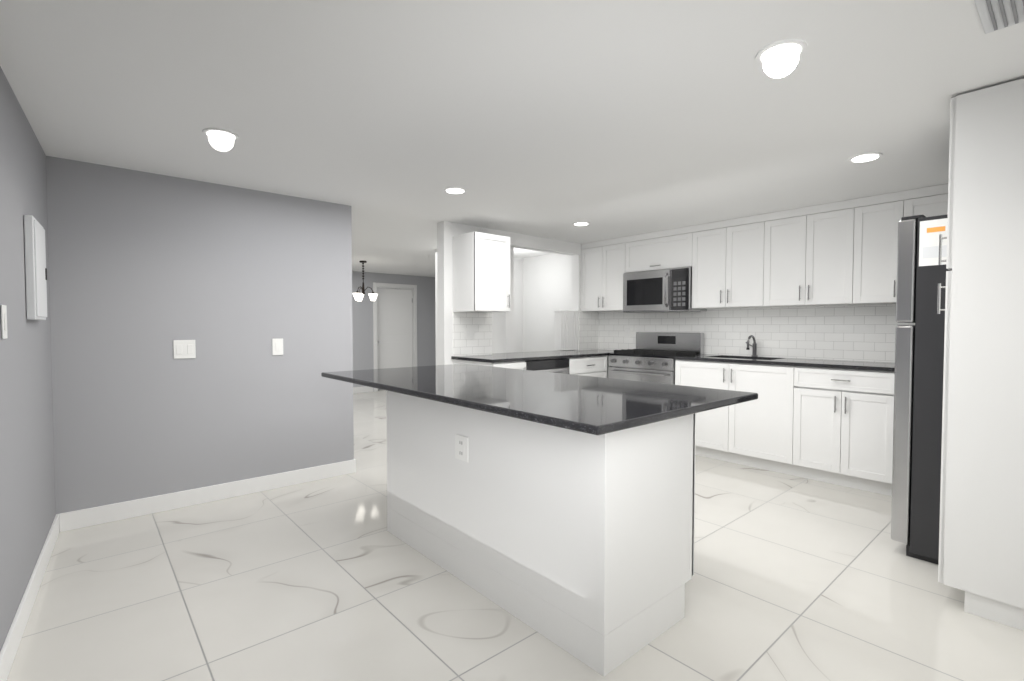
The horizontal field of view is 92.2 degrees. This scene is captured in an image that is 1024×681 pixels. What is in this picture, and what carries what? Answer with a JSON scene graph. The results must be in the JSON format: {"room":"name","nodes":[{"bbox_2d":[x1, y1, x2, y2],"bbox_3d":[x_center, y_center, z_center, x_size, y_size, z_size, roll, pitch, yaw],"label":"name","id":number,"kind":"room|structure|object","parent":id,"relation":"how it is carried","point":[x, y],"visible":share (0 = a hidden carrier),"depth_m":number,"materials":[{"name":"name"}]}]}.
{"room":"kitchen","nodes":[
{"label":"kitchen","id":0,"kind":"room"},
{"bbox_2d":[0,66,55,650],"bbox_3d":[-1.444,0.091,1.130,0.120,2.310,4.920,-1,2,-38],"label":"wall","id":1,"kind":"structure","parent":0,"point":[27,493],"depth_m":2.20,"materials":[{"name":"grey paint"}]},
{"bbox_2d":[1,305,7,338],"bbox_3d":[-1.958,-0.072,1.903,0.008,0.130,0.080,-1,2,-38],"label":"light switch","id":2,"kind":"object","parent":1,"relation":"attached to","point":[4,321],"visible":0.96,"depth_m":1.89,"materials":[{"name":"white plastic"}]},
{"bbox_2d":[0,514,58,680],"bbox_3d":[-1.482,1.184,1.323,0.014,0.115,4.380,-1,2,-38],"label":"baseboard","id":3,"kind":"structure","parent":1,"relation":"attached to","point":[9,649],"depth_m":2.12,"materials":[{"name":"white wood"}]},
{"bbox_2d":[24,215,46,319],"bbox_3d":[-2.374,-0.349,2.465,0.044,0.490,0.350,-1,2,-38],"label":"electrical panel","id":4,"kind":"object","parent":1,"relation":"attached to","point":[35,270],"visible":0.98,"depth_m":2.34,"materials":[{"name":"white metal"}]},
{"bbox_2d":[46,156,581,513],"bbox_3d":[-0.885,-0.018,4.784,5.240,2.310,0.120,-1,2,-41],"label":"wall","id":5,"kind":"structure","parent":0,"point":[146,269],"depth_m":3.52,"materials":[{"name":"grey paint"}]},
{"bbox_2d":[173,340,195,358],"bbox_3d":[-2.302,0.062,3.467,0.130,0.130,0.008,-1,2,-41],"label":"light switch","id":6,"kind":"object","parent":5,"relation":"attached to","point":[183,349],"visible":1,"depth_m":3.46,"materials":[{"name":"white plastic"}]},
{"bbox_2d":[59,459,355,531],"bbox_3d":[-1.747,1.102,4.067,2.926,0.115,0.148,-1,2,-41],"label":"baseboard","id":7,"kind":"structure","parent":5,"relation":"attached to","point":[78,519],"depth_m":3.52,"materials":[{"name":"white wood"}]},
{"bbox_2d":[272,338,282,354],"bbox_3d":[-1.838,0.050,3.870,0.080,0.130,0.008,-1,2,-41],"label":"light switch","id":8,"kind":"object","parent":5,"relation":"attached to","point":[277,346],"visible":1,"depth_m":3.87,"materials":[{"name":"white plastic"}]},
{"bbox_2d":[452,232,509,312],"bbox_3d":[-0.294,-0.662,4.924,0.440,0.750,0.412,-1,2,-41],"label":"upper cabinet","id":9,"kind":"object","parent":5,"relation":"attached to","point":[481,272],"visible":1,"depth_m":4.79,"materials":[{"name":"white wood"}]},
{"bbox_2d":[453,311,598,355],"bbox_3d":[0.267,-0.107,5.696,2.278,0.485,0.008,-1,2,-41],"label":"backsplash","id":10,"kind":"structure","parent":5,"relation":"attached to","point":[480,343],"depth_m":5.18,"materials":[{"name":"white tile"}]},
{"bbox_2d":[464,328,473,339],"bbox_3d":[-0.439,-0.071,5.071,0.130,0.120,0.008,-1,2,-41],"label":"light switch","id":11,"kind":"object","parent":10,"relation":"attached to","point":[468,333],"visible":1,"depth_m":5.06,"materials":[{"name":"white plastic"}]},
{"bbox_2d":[352,271,435,390],"bbox_3d":[-3.850,-0.133,8.658,5.850,2.310,0.120,-1,2,-41],"label":"wall","id":12,"kind":"structure","parent":0,"point":[362,324],"depth_m":9.68,"materials":[{"name":"grey paint"}]},
{"bbox_2d":[353,386,372,392],"bbox_3d":[-4.345,0.979,8.171,4.360,0.115,0.014,-1,2,-41],"label":"baseboard","id":13,"kind":"structure","parent":12,"relation":"attached to","point":[363,389],"depth_m":9.44,"materials":[{"name":"white wood"}]},
{"bbox_2d":[377,288,412,368],"bbox_3d":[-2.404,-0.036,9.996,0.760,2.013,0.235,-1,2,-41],"label":"door leaf","id":14,"kind":"structure","parent":12,"relation":"in","point":[394,317],"depth_m":9.98,"materials":[{"name":"white wood"}]},
{"bbox_2d":[373,282,416,391],"bbox_3d":[-2.368,-0.076,9.936,0.960,2.120,0.138,-1,2,-41],"label":"door frame","id":15,"kind":"structure","parent":12,"relation":"attached to","point":[414,324],"depth_m":9.91,"materials":[{"name":"white wood"}]},
{"bbox_2d":[435,249,522,364],"bbox_3d":[-0.159,-0.094,7.362,2.220,2.310,0.120,-1,2,-41],"label":"wall","id":16,"kind":"structure","parent":0,"point":[518,304],"depth_m":7.47,"materials":[{"name":"white paint"}]},
{"bbox_2d":[492,247,513,352],"bbox_3d":[-0.469,-0.057,6.119,0.120,2.310,1.350,-1,2,-41],"label":"wall","id":17,"kind":"structure","parent":0,"point":[502,332],"depth_m":5.62,"materials":[{"name":"white paint"}]},
{"bbox_2d":[0,0,1023,276],"bbox_3d":[-1.396,-1.215,5.345,6.690,0.050,10.690,-1,2,-41],"label":"ceiling","id":18,"kind":"structure","parent":0,"point":[388,120],"depth_m":2.25,"materials":[{"name":"paint"}]},
{"bbox_2d":[203,128,238,141],"bbox_3d":[-1.563,-1.104,2.651,0.170,0.011,0.170,-1,2,-41],"label":"recessed light","id":19,"kind":"object","parent":18,"relation":"in","point":[221,134],"visible":0.98,"depth_m":2.63,"materials":[{"name":"white plastic"}]},
{"bbox_2d":[353,261,377,300],"bbox_3d":[-2.394,-0.950,7.881,0.408,0.630,0.375,-1,2,-41],"label":"chandelier","id":20,"kind":"object","parent":18,"relation":"hanging from","point":[358,295],"visible":1,"depth_m":7.84,"materials":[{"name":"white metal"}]},
{"bbox_2d":[444,187,465,193],"bbox_3d":[-0.431,-1.137,3.741,0.170,0.011,0.170,-1,2,-41],"label":"recessed light","id":21,"kind":"object","parent":18,"relation":"in","point":[455,190],"visible":0.98,"depth_m":3.71,"materials":[{"name":"white plastic"}]},
{"bbox_2d":[573,222,589,225],"bbox_3d":[0.696,-1.173,4.958,0.170,0.011,0.170,-1,2,-41],"label":"recessed light","id":22,"kind":"object","parent":18,"relation":"in","point":[580,223],"visible":0.92,"depth_m":4.93,"materials":[{"name":"white plastic"}]},
{"bbox_2d":[756,39,806,65],"bbox_3d":[1.011,-1.080,1.854,0.170,0.011,0.170,-1,2,-41],"label":"recessed light","id":23,"kind":"object","parent":18,"relation":"in","point":[780,52],"visible":1,"depth_m":1.84,"materials":[{"name":"white plastic"}]},
{"bbox_2d":[848,152,882,162],"bbox_3d":[2.155,-1.115,3.007,0.170,0.011,0.170,-1,2,-41],"label":"recessed light","id":24,"kind":"object","parent":18,"relation":"in","point":[865,157],"visible":0.9,"depth_m":2.99,"materials":[{"name":"white plastic"}]},
{"bbox_2d":[974,0,1023,33],"bbox_3d":[1.596,-1.064,1.502,0.380,0.018,0.260,-1,2,-41],"label":"ceiling vent","id":25,"kind":"object","parent":18,"relation":"in","point":[995,15],"visible":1,"depth_m":1.60,"materials":[{"name":"metal"}]},
{"bbox_2d":[7,389,1023,680],"bbox_3d":[-1.396,1.144,5.415,6.690,0.050,10.690,-1,2,-41],"label":"floor","id":26,"kind":"structure","parent":0,"point":[791,579],"depth_m":2.27,"materials":[{"name":"tile"}]},
{"bbox_2d":[451,349,613,377],"bbox_3d":[0.439,0.629,5.512,2.308,0.975,0.818,-1,2,-41],"label":"base cabinet","id":27,"kind":"object","parent":26,"relation":"on","point":[592,362],"visible":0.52,"depth_m":5.22,"materials":[{"name":"white wood"}]},
{"bbox_2d":[386,392,695,675],"bbox_3d":[0.030,0.732,2.645,0.680,0.940,1.700,-1,2,-41],"label":"kitchen island","id":28,"kind":"object","parent":26,"relation":"on","point":[558,509],"depth_m":2.07,"materials":[{"name":"white wood"}]},
{"bbox_2d":[321,364,757,435],"bbox_3d":[-0.066,0.242,2.783,1.160,0.030,2.345,-1,2,-41],"label":"island countertop","id":29,"kind":"structure","parent":28,"relation":"on","point":[587,405],"depth_m":2.23,"materials":[{"name":"black stone"}]},
{"bbox_2d":[525,358,568,373],"bbox_3d":[0.181,0.657,5.171,0.604,0.938,0.671,-1,2,-41],"label":"dishwasher","id":30,"kind":"object","parent":26,"relation":"on","point":[555,365],"visible":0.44,"depth_m":4.95,"materials":[{"name":"metal"}]},
{"bbox_2d":[607,332,703,384],"bbox_3d":[1.554,0.516,5.443,0.686,1.205,0.824,-1,2,-41],"label":"range","id":31,"kind":"object","parent":26,"relation":"on","point":[650,358],"visible":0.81,"depth_m":5.35,"materials":[{"name":"silver metal"}]},
{"bbox_2d":[674,354,894,495],"bbox_3d":[2.804,0.672,4.056,0.652,0.975,2.906,-1,2,-41],"label":"base cabinet","id":32,"kind":"object","parent":26,"relation":"on","point":[827,421],"depth_m":4.09,"materials":[{"name":"white wood"}]},
{"bbox_2d":[746,335,757,356],"bbox_3d":[2.337,0.052,4.871,0.192,0.216,0.116,-1,2,-41],"label":"faucet","id":33,"kind":"object","parent":32,"relation":"on","point":[754,350],"visible":1,"depth_m":4.88,"materials":[{"name":"metal"}]},
{"bbox_2d":[891,214,950,563],"bbox_3d":[2.694,0.260,2.704,0.798,1.880,0.933,-1,2,-41],"label":"refrigerator","id":34,"kind":"object","parent":26,"relation":"on","point":[917,423],"visible":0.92,"depth_m":2.67,"materials":[{"name":"silver metal"}]},
{"bbox_2d":[937,78,1023,630],"bbox_3d":[2.328,0.067,2.149,0.450,2.298,0.682,-1,2,-41],"label":"pantry","id":35,"kind":"object","parent":26,"relation":"on","point":[981,545],"visible":1,"depth_m":2.13,"materials":[{"name":"white wood"}]},
{"bbox_2d":[523,253,571,351],"bbox_3d":[2.132,-0.036,5.399,0.120,2.310,6.090,-1,2,-41],"label":"wall","id":36,"kind":"structure","parent":0,"point":[547,285],"depth_m":7.21,"materials":[{"name":"white paint"}]},
{"bbox_2d":[598,304,914,362],"bbox_3d":[2.564,-0.081,4.799,0.008,0.485,4.376,-1,2,-41],"label":"backsplash","id":37,"kind":"structure","parent":36,"relation":"attached to","point":[856,332],"depth_m":4.75,"materials":[{"name":"tile"}]},
{"bbox_2d":[581,184,947,311],"bbox_3d":[2.423,-0.743,4.657,0.382,0.848,4.376,-1,2,-41],"label":"upper cabinet","id":38,"kind":"object","parent":36,"relation":"attached to","point":[840,253],"visible":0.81,"depth_m":4.44,"materials":[{"name":"white wood"}]},
{"bbox_2d":[623,267,706,312],"bbox_3d":[1.669,-0.541,5.472,0.439,0.453,0.818,-1,2,-41],"label":"over-the-range microwave","id":39,"kind":"object","parent":38,"relation":"attached to","point":[661,291],"visible":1,"depth_m":5.31,"materials":[{"name":"silver metal"}]}
]}

